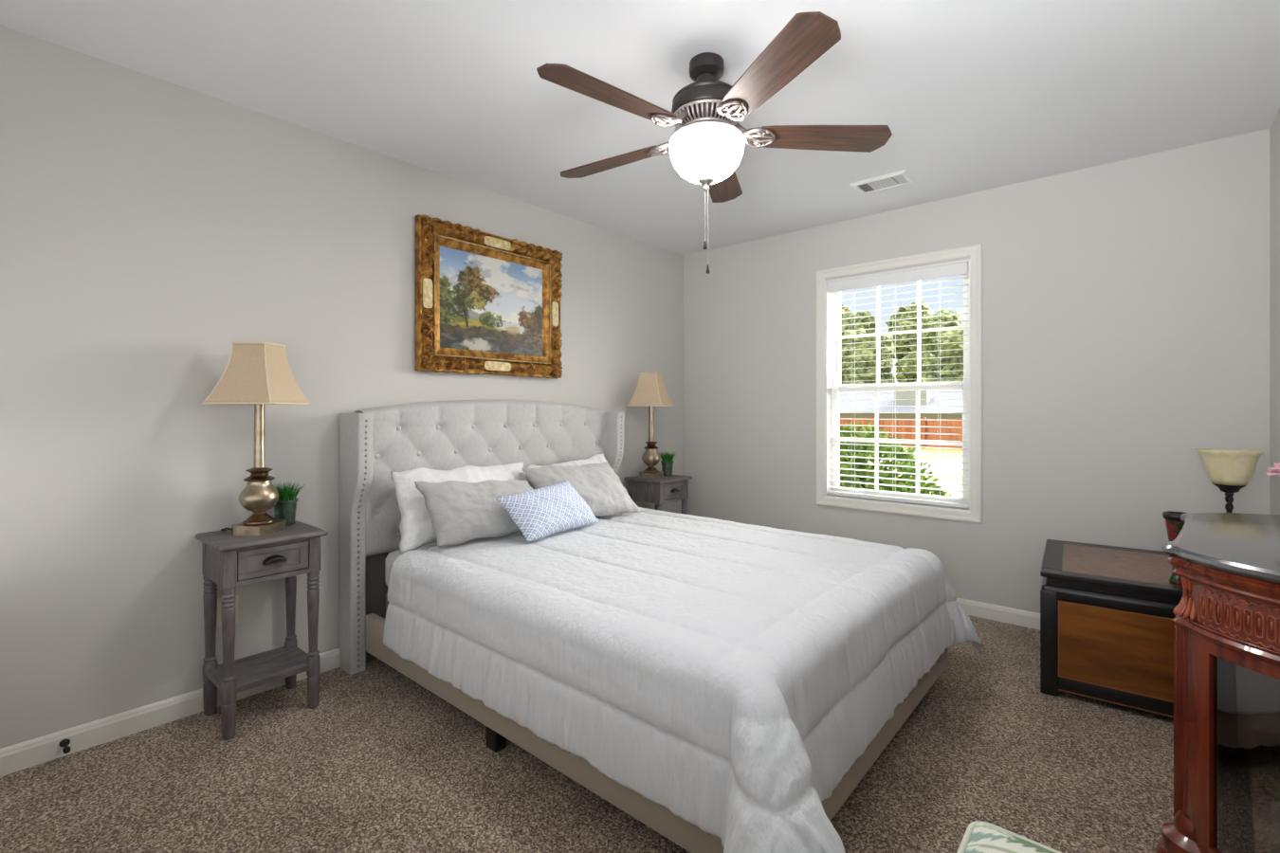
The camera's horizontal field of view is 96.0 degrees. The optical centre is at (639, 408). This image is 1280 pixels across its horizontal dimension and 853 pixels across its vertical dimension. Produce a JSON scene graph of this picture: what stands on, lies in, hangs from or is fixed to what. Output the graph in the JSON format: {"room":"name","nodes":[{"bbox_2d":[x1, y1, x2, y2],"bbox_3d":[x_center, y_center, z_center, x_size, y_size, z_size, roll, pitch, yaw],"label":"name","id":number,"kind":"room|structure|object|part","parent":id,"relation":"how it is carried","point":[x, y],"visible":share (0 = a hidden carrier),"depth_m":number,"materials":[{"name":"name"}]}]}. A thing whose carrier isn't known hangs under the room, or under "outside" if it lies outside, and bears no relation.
{"room":"bedroom","nodes":[
{"label":"bedroom","id":0,"kind":"room"},
{"bbox_2d":[274,497,298,526],"bbox_3d":[-1.493,0.433,2.426,0.094,0.107,0.094,0,0,41],"label":"pot","id":1,"kind":"object","parent":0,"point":[285,508],"depth_m":2.40,"materials":[{"name":"green ceramic"}]},
{"bbox_2d":[0,25,683,749],"bbox_3d":[-1.054,-0.028,3.168,0.140,2.440,4.420,0,0,41],"label":"wall","id":2,"kind":"structure","parent":0,"point":[150,227],"depth_m":2.23,"materials":[{"name":"grey paint"}]},
{"bbox_2d":[59,738,70,753],"bbox_3d":[-1.946,1.146,1.953,0.076,0.026,0.026,0,0,41],"label":"door stop","id":3,"kind":"object","parent":2,"relation":"attached to","point":[64,742],"visible":1,"depth_m":1.96,"materials":[{"name":"black plastic"}]},
{"bbox_2d":[0,647,339,777],"bbox_3d":[-0.996,1.149,3.118,0.014,0.085,4.140,0,0,41],"label":"baseboard","id":4,"kind":"structure","parent":2,"relation":"attached to","point":[31,753],"depth_m":2.08,"materials":[{"name":"white paint"}]},
{"bbox_2d":[217,594,238,627],"bbox_3d":[-1.673,0.820,2.341,0.008,0.116,0.072,0,0,41],"label":"wall outlet","id":5,"kind":"object","parent":2,"relation":"attached to","point":[219,603],"visible":0.38,"depth_m":2.32,"materials":[{"name":"beige plastic"}]},
{"bbox_2d":[415,214,563,378],"bbox_3d":[-0.806,-0.591,3.270,0.095,0.804,0.957,0,0,41],"label":"framed painting","id":6,"kind":"object","parent":2,"relation":"attached to","point":[486,303],"visible":1,"depth_m":3.22,"materials":[{"name":"gold metal"}]},
{"bbox_3d":[-1.087,-0.591,2.950,0.006,0.150,0.052,0,0,41],"label":"cream panel","id":7,"kind":"part","parent":6,"relation":"part of","materials":[{"name":"beige"}]},
{"bbox_3d":[-0.808,-0.242,3.272,0.006,0.052,0.176,0,0,41],"label":"cream panel","id":8,"kind":"part","parent":6,"relation":"part of","materials":[{"name":"beige"}]},
{"bbox_3d":[-0.808,-0.940,3.272,0.006,0.052,0.176,0,0,41],"label":"cream panel","id":9,"kind":"part","parent":6,"relation":"part of","materials":[{"name":"beige"}]},
{"bbox_3d":[-0.529,-0.591,3.593,0.006,0.150,0.052,0,0,41],"label":"cream panel","id":10,"kind":"part","parent":6,"relation":"part of","materials":[{"name":"beige"}]},
{"bbox_2d":[0,615,1173,852],"bbox_3d":[0.223,1.252,2.061,3.520,0.120,4.420,0,0,41],"label":"floor","id":11,"kind":"structure","parent":0,"point":[383,763],"depth_m":1.84,"materials":[{"name":"brown carpet"}]},
{"bbox_2d":[195,520,328,740],"bbox_3d":[-1.493,0.840,2.278,0.330,0.705,0.365,0,0,41],"label":"nightstand","id":12,"kind":"object","parent":11,"relation":"on","point":[291,552],"visible":1,"depth_m":2.23,"materials":[{"name":"grey wood"}]},
{"bbox_3d":[-1.679,0.849,2.252,0.048,0.686,0.048,0,0,41],"label":"leg","id":13,"kind":"part","parent":12,"relation":"part of","materials":[{"name":"grey wood"}]},
{"bbox_3d":[-1.492,0.849,2.090,0.048,0.686,0.048,0,0,41],"label":"leg","id":14,"kind":"part","parent":12,"relation":"part of","materials":[{"name":"grey wood"}]},
{"bbox_2d":[201,342,310,535],"bbox_3d":[-1.517,0.115,2.285,0.278,0.745,0.261,0,0,0],"label":"table lamp","id":15,"kind":"object","parent":12,"relation":"on","point":[259,374],"visible":1,"depth_m":2.23,"materials":[{"name":"beige fabric"}]},
{"bbox_3d":[-1.509,-0.137,2.285,0.253,0.236,0.253,0,0,0],"label":"lamp shade","id":16,"kind":"part","parent":15,"relation":"part of","materials":[{"name":"fabric"}]},
{"bbox_3d":[-1.509,0.081,2.285,0.039,0.308,0.039,0,0,0],"label":"stem","id":17,"kind":"part","parent":15,"relation":"part of","materials":[{"name":"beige metal"}]},
{"bbox_2d":[206,645,309,693],"bbox_3d":[-1.493,1.024,2.278,0.278,0.020,0.313,0,0,41],"label":"shelf","id":18,"kind":"object","parent":12,"relation":"attached to","point":[252,671],"depth_m":2.25,"materials":[{"name":"grey wood"}]},
{"bbox_3d":[-1.482,0.574,2.268,0.259,0.105,0.235,0,0,41],"label":"drawer","id":19,"kind":"part","parent":12,"relation":"part of","materials":[{"name":"grey wood"}]},
{"bbox_3d":[-1.378,0.568,2.178,0.024,0.027,0.080,0,0,41],"label":"handle","id":20,"kind":"part","parent":12,"relation":"part of","materials":[{"name":"brown metal"}]},
{"bbox_2d":[274,481,303,526],"bbox_3d":[-1.496,0.397,2.426,0.155,0.180,0.155,0,0,41],"label":"potted grass","id":21,"kind":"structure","parent":12,"relation":"on","point":[285,507],"depth_m":2.40,"materials":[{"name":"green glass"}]},
{"bbox_3d":[-1.494,0.849,2.466,0.048,0.686,0.048,0,0,41],"label":"leg","id":22,"kind":"part","parent":12,"relation":"part of","materials":[{"name":"grey wood"}]},
{"bbox_3d":[-1.306,0.849,2.303,0.048,0.686,0.048,0,0,41],"label":"leg","id":23,"kind":"part","parent":12,"relation":"part of","materials":[{"name":"grey wood"}]},
{"bbox_2d":[339,400,947,852],"bbox_3d":[0.001,0.570,2.601,2.162,1.245,1.732,0,0,41],"label":"bed","id":24,"kind":"object","parent":11,"relation":"on","point":[374,443],"visible":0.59,"depth_m":2.66,"materials":[{"name":"fabric"}]},
{"bbox_3d":[-0.800,0.942,3.296,0.033,0.500,1.590,0,0,41],"label":"panel","id":25,"kind":"part","parent":24,"relation":"part of","materials":[{"name":"grey fabric"}]},
{"bbox_2d":[385,542,437,613],"bbox_3d":[0.019,0.816,2.586,1.955,0.318,1.476,0,0,41],"label":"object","id":26,"kind":"object","parent":24,"relation":"on","point":[392,557],"visible":0.12,"depth_m":2.63,"materials":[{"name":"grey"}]},
{"bbox_2d":[390,461,525,554],"bbox_3d":[-0.835,0.455,2.839,0.220,0.354,0.782,0,0,41],"label":"bed pillow","id":27,"kind":"object","parent":26,"relation":"on","point":[415,526],"visible":0.42,"depth_m":2.63,"materials":[{"name":"white fabric"}]},
{"bbox_2d":[525,454,607,468],"bbox_3d":[-0.346,0.455,3.405,0.201,0.341,0.697,0,0,41],"label":"bed pillow","id":28,"kind":"object","parent":26,"relation":"on","point":[598,458],"visible":0.06,"depth_m":3.45,"materials":[{"name":"white fabric"}]},
{"bbox_2d":[383,507,983,852],"bbox_3d":[0.146,0.839,2.372,1.986,0.476,1.966,0,0,38],"label":"comforter","id":29,"kind":"object","parent":26,"relation":"on","point":[728,676],"visible":0.92,"depth_m":1.75,"materials":[{"name":"white fabric"}]},
{"bbox_2d":[414,479,533,547],"bbox_3d":[-0.699,0.461,2.708,0.651,0.277,0.221,0,0,-43],"label":"bed pillow","id":30,"kind":"object","parent":29,"relation":"on","point":[460,512],"visible":0.8,"depth_m":2.58,"materials":[{"name":"grey fabric"}]},
{"bbox_2d":[495,479,599,542],"bbox_3d":[-0.416,0.479,2.786,0.160,0.229,0.598,0,0,34],"label":"throw pillow","id":31,"kind":"object","parent":29,"relation":"on","point":[539,513],"visible":1,"depth_m":2.69,"materials":[{"name":"blue fabric"}]},
{"bbox_2d":[520,461,639,515],"bbox_3d":[-0.307,0.454,3.187,0.300,0.288,0.640,0,0,41],"label":"bed pillow","id":32,"kind":"object","parent":29,"relation":"on","point":[597,484],"visible":0.71,"depth_m":3.16,"materials":[{"name":"grey fabric"}]},
{"bbox_3d":[-0.775,0.320,3.274,0.100,0.745,1.590,0,0,41],"label":"headboard","id":33,"kind":"part","parent":24,"relation":"part of","materials":[{"name":"fabric"}]},
{"bbox_3d":[-0.507,1.148,2.029,0.060,0.088,0.048,0,0,41],"label":"leg","id":34,"kind":"part","parent":24,"relation":"part of","materials":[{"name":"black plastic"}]},
{"bbox_3d":[-0.471,1.020,1.971,2.034,0.168,0.041,0,0,41],"label":"rail","id":35,"kind":"part","parent":24,"relation":"part of","materials":[{"name":"beige fabric"}]},
{"bbox_3d":[0.801,1.020,1.908,0.046,0.168,1.528,0,0,41],"label":"foot rail","id":36,"kind":"part","parent":24,"relation":"part of","materials":[{"name":"beige fabric"}]},
{"bbox_2d":[624,475,692,514],"bbox_3d":[0.132,0.840,4.125,0.330,0.705,0.365,0,0,41],"label":"nightstand","id":37,"kind":"object","parent":11,"relation":"on","point":[665,489],"visible":0.37,"depth_m":4.02,"materials":[{"name":"grey wood"}]},
{"bbox_3d":[-0.054,0.849,4.099,0.048,0.686,0.048,0,0,41],"label":"leg","id":38,"kind":"part","parent":37,"relation":"part of","materials":[{"name":"grey wood"}]},
{"bbox_2d":[627,372,674,478],"bbox_3d":[0.081,0.115,4.114,0.261,0.745,0.261,0,0,23],"label":"table lamp","id":39,"kind":"object","parent":37,"relation":"on","point":[650,392],"visible":1,"depth_m":4.06,"materials":[{"name":"beige fabric"}]},
{"bbox_3d":[0.081,-0.137,4.114,0.253,0.236,0.253,0,0,23],"label":"lamp shade","id":40,"kind":"part","parent":39,"relation":"part of","materials":[{"name":"fabric"}]},
{"bbox_3d":[0.081,0.081,4.114,0.039,0.308,0.039,0,0,23],"label":"stem","id":41,"kind":"part","parent":39,"relation":"part of","materials":[{"name":"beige metal"}]},
{"bbox_3d":[0.133,0.849,3.936,0.048,0.686,0.048,0,0,41],"label":"leg","id":42,"kind":"part","parent":37,"relation":"part of","materials":[{"name":"grey wood"}]},
{"bbox_2d":[660,460,674,475],"bbox_3d":[0.199,0.433,4.209,0.094,0.107,0.094,0,0,41],"label":"pot","id":43,"kind":"object","parent":37,"relation":"on","point":[667,466],"depth_m":4.18,"materials":[{"name":"green ceramic"}]},
{"bbox_2d":[659,451,676,475],"bbox_3d":[0.204,0.396,4.214,0.160,0.181,0.160,0,0,41],"label":"potted grass","id":44,"kind":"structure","parent":37,"relation":"on","point":[667,461],"depth_m":4.18,"materials":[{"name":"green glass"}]},
{"bbox_3d":[0.143,0.574,4.115,0.259,0.105,0.235,0,0,41],"label":"drawer","id":45,"kind":"part","parent":37,"relation":"part of","materials":[{"name":"grey wood"}]},
{"bbox_3d":[0.247,0.568,4.025,0.024,0.027,0.080,0,0,41],"label":"handle","id":46,"kind":"part","parent":37,"relation":"part of","materials":[{"name":"brown metal"}]},
{"bbox_3d":[0.319,0.849,4.150,0.048,0.686,0.048,0,0,41],"label":"leg","id":47,"kind":"part","parent":37,"relation":"part of","materials":[{"name":"grey wood"}]},
{"bbox_2d":[956,821,1062,852],"bbox_3d":[0.650,0.963,0.730,0.503,0.458,0.493,0,0,41],"label":"footstool","id":48,"kind":"object","parent":11,"relation":"on","point":[979,837],"visible":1,"depth_m":1.00,"materials":[{"name":"green fabric"}]},
{"bbox_2d":[1040,539,1182,719],"bbox_3d":[2.187,0.936,2.507,0.705,0.511,0.760,0,0,37],"label":"storage chest","id":49,"kind":"object","parent":11,"relation":"on","point":[1106,614],"visible":0.66,"depth_m":2.31,"materials":[{"name":"black paint"}]},
{"bbox_3d":[1.719,0.975,2.421,0.060,0.435,0.060,0,0,37],"label":"corner post","id":50,"kind":"part","parent":49,"relation":"part of","materials":[{"name":"black paint"}]},
{"bbox_3d":[2.187,0.692,2.507,0.705,0.021,0.760,0,0,37],"label":"lid","id":51,"kind":"part","parent":49,"relation":"part of","materials":[{"name":"black paint"}]},
{"bbox_3d":[1.966,0.948,2.213,0.577,0.308,0.016,0,0,37],"label":"panel","id":52,"kind":"part","parent":49,"relation":"part of","materials":[{"name":"brown wood"}]},
{"bbox_2d":[1162,511,1186,585],"bbox_3d":[2.099,0.544,2.248,0.092,0.274,0.092,0,0,41],"label":"vase","id":53,"kind":"object","parent":49,"relation":"on","point":[1174,524],"visible":0.5,"depth_m":2.24,"materials":[{"name":"paint"}]},
{"bbox_2d":[1194,448,1265,512],"bbox_3d":[2.420,0.424,2.366,0.206,0.513,0.206,0,0,41],"label":"lamp","id":54,"kind":"object","parent":49,"relation":"on","point":[1231,470],"visible":0.82,"depth_m":2.33,"materials":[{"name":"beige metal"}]},
{"bbox_3d":[2.420,0.485,2.366,0.028,0.312,0.041,0,0,41],"label":"stem","id":55,"kind":"part","parent":54,"relation":"part of","materials":[{"name":"black metal"}]},
{"bbox_3d":[2.420,0.238,2.366,0.206,0.141,0.206,0,0,41],"label":"lamp shade","id":56,"kind":"part","parent":54,"relation":"part of","materials":[{"name":"beige glass"}]},
{"bbox_2d":[1155,512,1279,852],"bbox_3d":[1.661,0.767,1.571,1.050,0.850,0.335,0,0,-44],"label":"console table","id":57,"kind":"object","parent":11,"relation":"on","point":[1227,620],"visible":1,"depth_m":1.37,"materials":[{"name":"brown wood"}]},
{"bbox_3d":[1.667,0.397,1.565,1.032,0.051,0.306,0,0,-44],"label":"cornice","id":58,"kind":"part","parent":57,"relation":"part of","materials":[{"name":"brown wood"}]},
{"bbox_3d":[1.670,0.539,1.561,1.010,0.026,0.295,0,0,-44],"label":"moulding","id":59,"kind":"part","parent":57,"relation":"part of","materials":[{"name":"brown wood"}]},
{"bbox_3d":[1.382,0.817,1.272,0.050,0.540,0.323,0,0,-10],"label":"door","id":60,"kind":"part","parent":57,"relation":"part of","materials":[{"name":"brown wood"}]},
{"bbox_3d":[1.374,0.474,1.270,0.037,0.105,0.332,0,0,-9],"label":"bead moulding","id":61,"kind":"part","parent":57,"relation":"part of","materials":[{"name":"brown wood"}]},
{"bbox_3d":[1.380,0.811,1.252,0.017,0.466,0.232,0,0,-13],"label":"curved glass","id":62,"kind":"part","parent":57,"relation":"part of","materials":[{"name":"clear glass"}]},
{"bbox_2d":[1247,669,1279,779],"bbox_3d":[1.687,0.811,1.544,0.896,0.006,0.247,0,0,-44],"label":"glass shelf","id":63,"kind":"object","parent":57,"relation":"attached to","point":[1265,690],"depth_m":1.49,"materials":[{"name":"clear glass"}]},
{"bbox_2d":[1257,774,1279,852],"bbox_3d":[1.470,0.958,1.301,0.109,0.223,0.100,0,0,4],"label":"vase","id":64,"kind":"object","parent":57,"relation":"on","point":[1270,820],"visible":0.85,"depth_m":1.31,"materials":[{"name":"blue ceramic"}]},
{"bbox_2d":[1264,462,1279,475],"bbox_3d":[1.718,0.241,1.505,0.117,0.201,0.117,0,0,41],"label":"flower vase","id":65,"kind":"object","parent":57,"relation":"on","point":[1276,468],"visible":1,"depth_m":1.53,"materials":[{"name":"pink plant"}]},
{"bbox_2d":[0,0,1279,255],"bbox_3d":[0.223,-1.323,2.061,3.520,0.150,4.420,0,0,41],"label":"ceiling","id":66,"kind":"structure","parent":0,"point":[972,96],"depth_m":2.16,"materials":[{"name":"white paint"}]},
{"bbox_2d":[536,11,892,274],"bbox_3d":[0.198,-0.866,2.069,1.261,0.764,1.271,0,0,41],"label":"ceiling fan","id":67,"kind":"object","parent":66,"relation":"hanging from","point":[706,144],"visible":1,"depth_m":1.96,"materials":[{"name":"brown wood"}]},
{"bbox_3d":[-0.094,-0.980,1.800,0.480,0.006,0.142,0,12,-39],"label":"fan blade","id":68,"kind":"part","parent":67,"relation":"part of","materials":[{"name":"brown wood"}]},
{"bbox_3d":[-0.117,-0.980,2.299,0.480,0.006,0.142,0,12,33],"label":"fan blade","id":69,"kind":"part","parent":67,"relation":"part of","materials":[{"name":"brown wood"}]},
{"bbox_3d":[0.233,-0.693,2.069,0.004,0.179,0.003,0,0,41],"label":"pull chain","id":70,"kind":"part","parent":67,"relation":"part of","materials":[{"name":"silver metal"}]},
{"bbox_3d":[0.238,-0.888,2.065,0.268,0.139,0.268,0,0,41],"label":"lamp shade","id":71,"kind":"part","parent":67,"relation":"part of","materials":[{"name":"white glass"}]},
{"bbox_3d":[0.242,-0.648,2.061,0.004,0.268,0.003,0,0,41],"label":"pull chain","id":72,"kind":"part","parent":67,"relation":"part of","materials":[{"name":"silver metal"}]},
{"bbox_3d":[0.351,-0.980,2.475,0.142,0.006,0.480,-12,-3,15],"label":"fan blade","id":73,"kind":"part","parent":67,"relation":"part of","materials":[{"name":"brown wood"}]},
{"bbox_3d":[0.387,-0.980,1.667,0.142,0.006,0.480,13,-4,-20],"label":"fan blade","id":74,"kind":"part","parent":67,"relation":"part of","materials":[{"name":"brown wood"}]},
{"bbox_3d":[0.662,-0.980,2.084,0.480,0.006,0.142,0,-12,-3],"label":"fan blade","id":75,"kind":"part","parent":67,"relation":"part of","materials":[{"name":"brown wood"}]},
{"bbox_2d":[849,169,916,194],"bbox_3d":[1.338,-1.242,3.176,0.296,0.012,0.200,0,0,41],"label":"ceiling vent","id":76,"kind":"object","parent":66,"relation":"in","point":[902,177],"visible":1,"depth_m":3.16,"materials":[{"name":"white plastic"}]},
{"bbox_2d":[683,128,1269,613],"bbox_3d":[1.625,-0.028,3.678,3.240,2.440,0.140,0,0,41],"label":"wall","id":77,"kind":"structure","parent":0,"point":[1125,303],"depth_m":3.09,"materials":[{"name":"grey paint"}]},
{"bbox_2d":[816,243,982,523],"bbox_3d":[1.624,-0.144,3.665,0.984,1.592,0.161,0,0,41],"label":"window","id":78,"kind":"structure","parent":77,"relation":"in","point":[973,398],"depth_m":3.61,"materials":[{"name":"white paint"}]},
{"bbox_2d":[827,261,968,508],"bbox_3d":[1.600,-0.137,3.638,0.840,1.434,0.078,0,0,41],"label":"window blind","id":79,"kind":"object","parent":78,"relation":"attached to","point":[961,268],"visible":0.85,"depth_m":3.62,"materials":[{"name":"white plastic"}]},
{"bbox_3d":[1.607,-0.119,3.646,0.002,1.358,0.056,0,0,41],"label":"ladder cord","id":80,"kind":"part","parent":79,"relation":"part of","materials":[{"name":"white fabric"}]},
{"bbox_3d":[1.608,0.569,3.646,0.840,0.022,0.050,0,0,41],"label":"rail","id":81,"kind":"part","parent":79,"relation":"part of","materials":[{"name":"white plastic"}]},
{"bbox_3d":[1.640,0.214,3.684,0.848,0.748,0.026,0,0,41],"label":"sash","id":82,"kind":"part","parent":78,"relation":"part of","materials":[{"name":"white plastic"}]},
{"bbox_2d":[838,390,962,493],"bbox_3d":[1.640,0.211,3.684,0.752,0.653,0.016,0,0,41],"label":"grille","id":83,"kind":"object","parent":78,"relation":"attached to","point":[876,393],"depth_m":3.75,"materials":[{"name":"white plastic"}]},
{"bbox_3d":[1.660,-0.487,3.707,0.848,0.738,0.026,0,0,41],"label":"sash","id":84,"kind":"part","parent":78,"relation":"part of","materials":[{"name":"white plastic"}]},
{"bbox_2d":[840,280,963,383],"bbox_3d":[1.660,-0.489,3.707,0.752,0.643,0.016,0,0,41],"label":"grille","id":85,"kind":"object","parent":78,"relation":"attached to","point":[919,282],"depth_m":3.67,"materials":[{"name":"white plastic"}]},
{"bbox_2d":[956,597,1040,630],"bbox_3d":[1.574,1.149,3.620,3.211,0.085,0.014,0,0,41],"label":"baseboard","id":86,"kind":"structure","parent":77,"relation":"attached to","point":[1009,615],"depth_m":3.22,"materials":[{"name":"white paint"}]},
{"bbox_2d":[1269,108,1279,514],"bbox_3d":[1.499,-0.028,0.954,0.140,2.440,4.420,0,0,41],"label":"wall","id":87,"kind":"structure","parent":0,"point":[1274,130],"depth_m":2.46,"materials":[{"name":"grey paint"}]},
{"label":"outside","id":88,"kind":"structure","parent":0,"visible":0},
{"bbox_2d":[867,459,962,475],"bbox_3d":[4.263,1.977,24.459,60.000,0.030,4.000,0,0,41],"label":"driveway","id":89,"kind":"structure","parent":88,"point":[934,465],"depth_m":19.20,"materials":[{"name":"grey concrete"}]},
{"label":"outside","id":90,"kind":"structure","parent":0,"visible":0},
{"bbox_2d":[856,444,962,497],"bbox_3d":[18.697,2.142,48.739,110.000,0.300,89.400,0,0,41],"label":"lawn","id":91,"kind":"structure","parent":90,"point":[946,451],"depth_m":22.38,"materials":[{"name":"plant"}]},
{"bbox_2d":[841,304,850,315],"bbox_3d":[29.720,-6.964,84.464,7.278,17.926,6.909,0,0,41],"label":"tree","id":92,"kind":"object","parent":91,"relation":"on","point":[843,309],"visible":0.02,"depth_m":82.66,"materials":[{"name":"green plant"}]},
{"bbox_2d":[841,311,876,335],"bbox_3d":[27.076,-5.224,73.312,6.769,14.449,6.937,0,0,41],"label":"tree","id":93,"kind":"object","parent":91,"relation":"on","point":[858,314],"visible":0.15,"depth_m":71.29,"materials":[{"name":"green plant"}]},
{"bbox_2d":[841,328,895,383],"bbox_3d":[24.310,-3.409,62.441,6.896,10.825,7.223,0,0,41],"label":"tree","id":94,"kind":"object","parent":91,"relation":"on","point":[886,376],"visible":0.62,"depth_m":60.11,"materials":[{"name":"green plant"}]},
{"bbox_2d":[839,420,951,496],"bbox_3d":[2.380,1.075,6.304,2.628,1.937,1.548,0,0,41],"label":"shrub","id":95,"kind":"object","parent":91,"relation":"on","point":[870,434],"visible":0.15,"depth_m":6.00,"materials":[{"name":"green plant"}]},
{"bbox_2d":[839,389,962,420],"bbox_3d":[19.684,0.042,46.824,31.200,3.900,10.600,0,0,41],"label":"house","id":96,"kind":"structure","parent":91,"relation":"on","point":[865,398],"depth_m":41.81,"materials":[{"name":"grey"}]},
{"bbox_2d":[839,417,962,448],"bbox_3d":[11.887,1.212,31.694,34.041,1.560,0.200,0,0,41],"label":"fence","id":97,"kind":"object","parent":91,"relation":"on","point":[923,422],"visible":0.09,"depth_m":29.39,"materials":[{"name":"brown wood"}]},
{"bbox_3d":[14.489,1.212,29.384,0.120,1.560,0.120,0,0,41],"label":"post","id":98,"kind":"part","parent":97,"relation":"part of","materials":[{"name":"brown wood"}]},
{"bbox_2d":[884,301,933,383],"bbox_3d":[36.646,-6.312,77.056,7.929,16.623,7.150,0,0,41],"label":"tree","id":99,"kind":"object","parent":91,"relation":"on","point":[923,306],"visible":0.19,"depth_m":76.88,"materials":[{"name":"green plant"}]},
{"bbox_2d":[896,309,962,383],"bbox_3d":[33.736,-4.860,67.106,7.355,13.721,7.190,0,0,41],"label":"tree","id":100,"kind":"object","parent":91,"relation":"on","point":[909,369],"visible":0.41,"depth_m":65.92,"materials":[{"name":"green plant"}]},
{"bbox_2d":[914,329,963,382],"bbox_3d":[30.722,-2.921,56.835,7.412,9.852,8.182,0,0,41],"label":"tree","id":101,"kind":"object","parent":91,"relation":"on","point":[935,370],"visible":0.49,"depth_m":54.64,"materials":[{"name":"green plant"}]}
]}

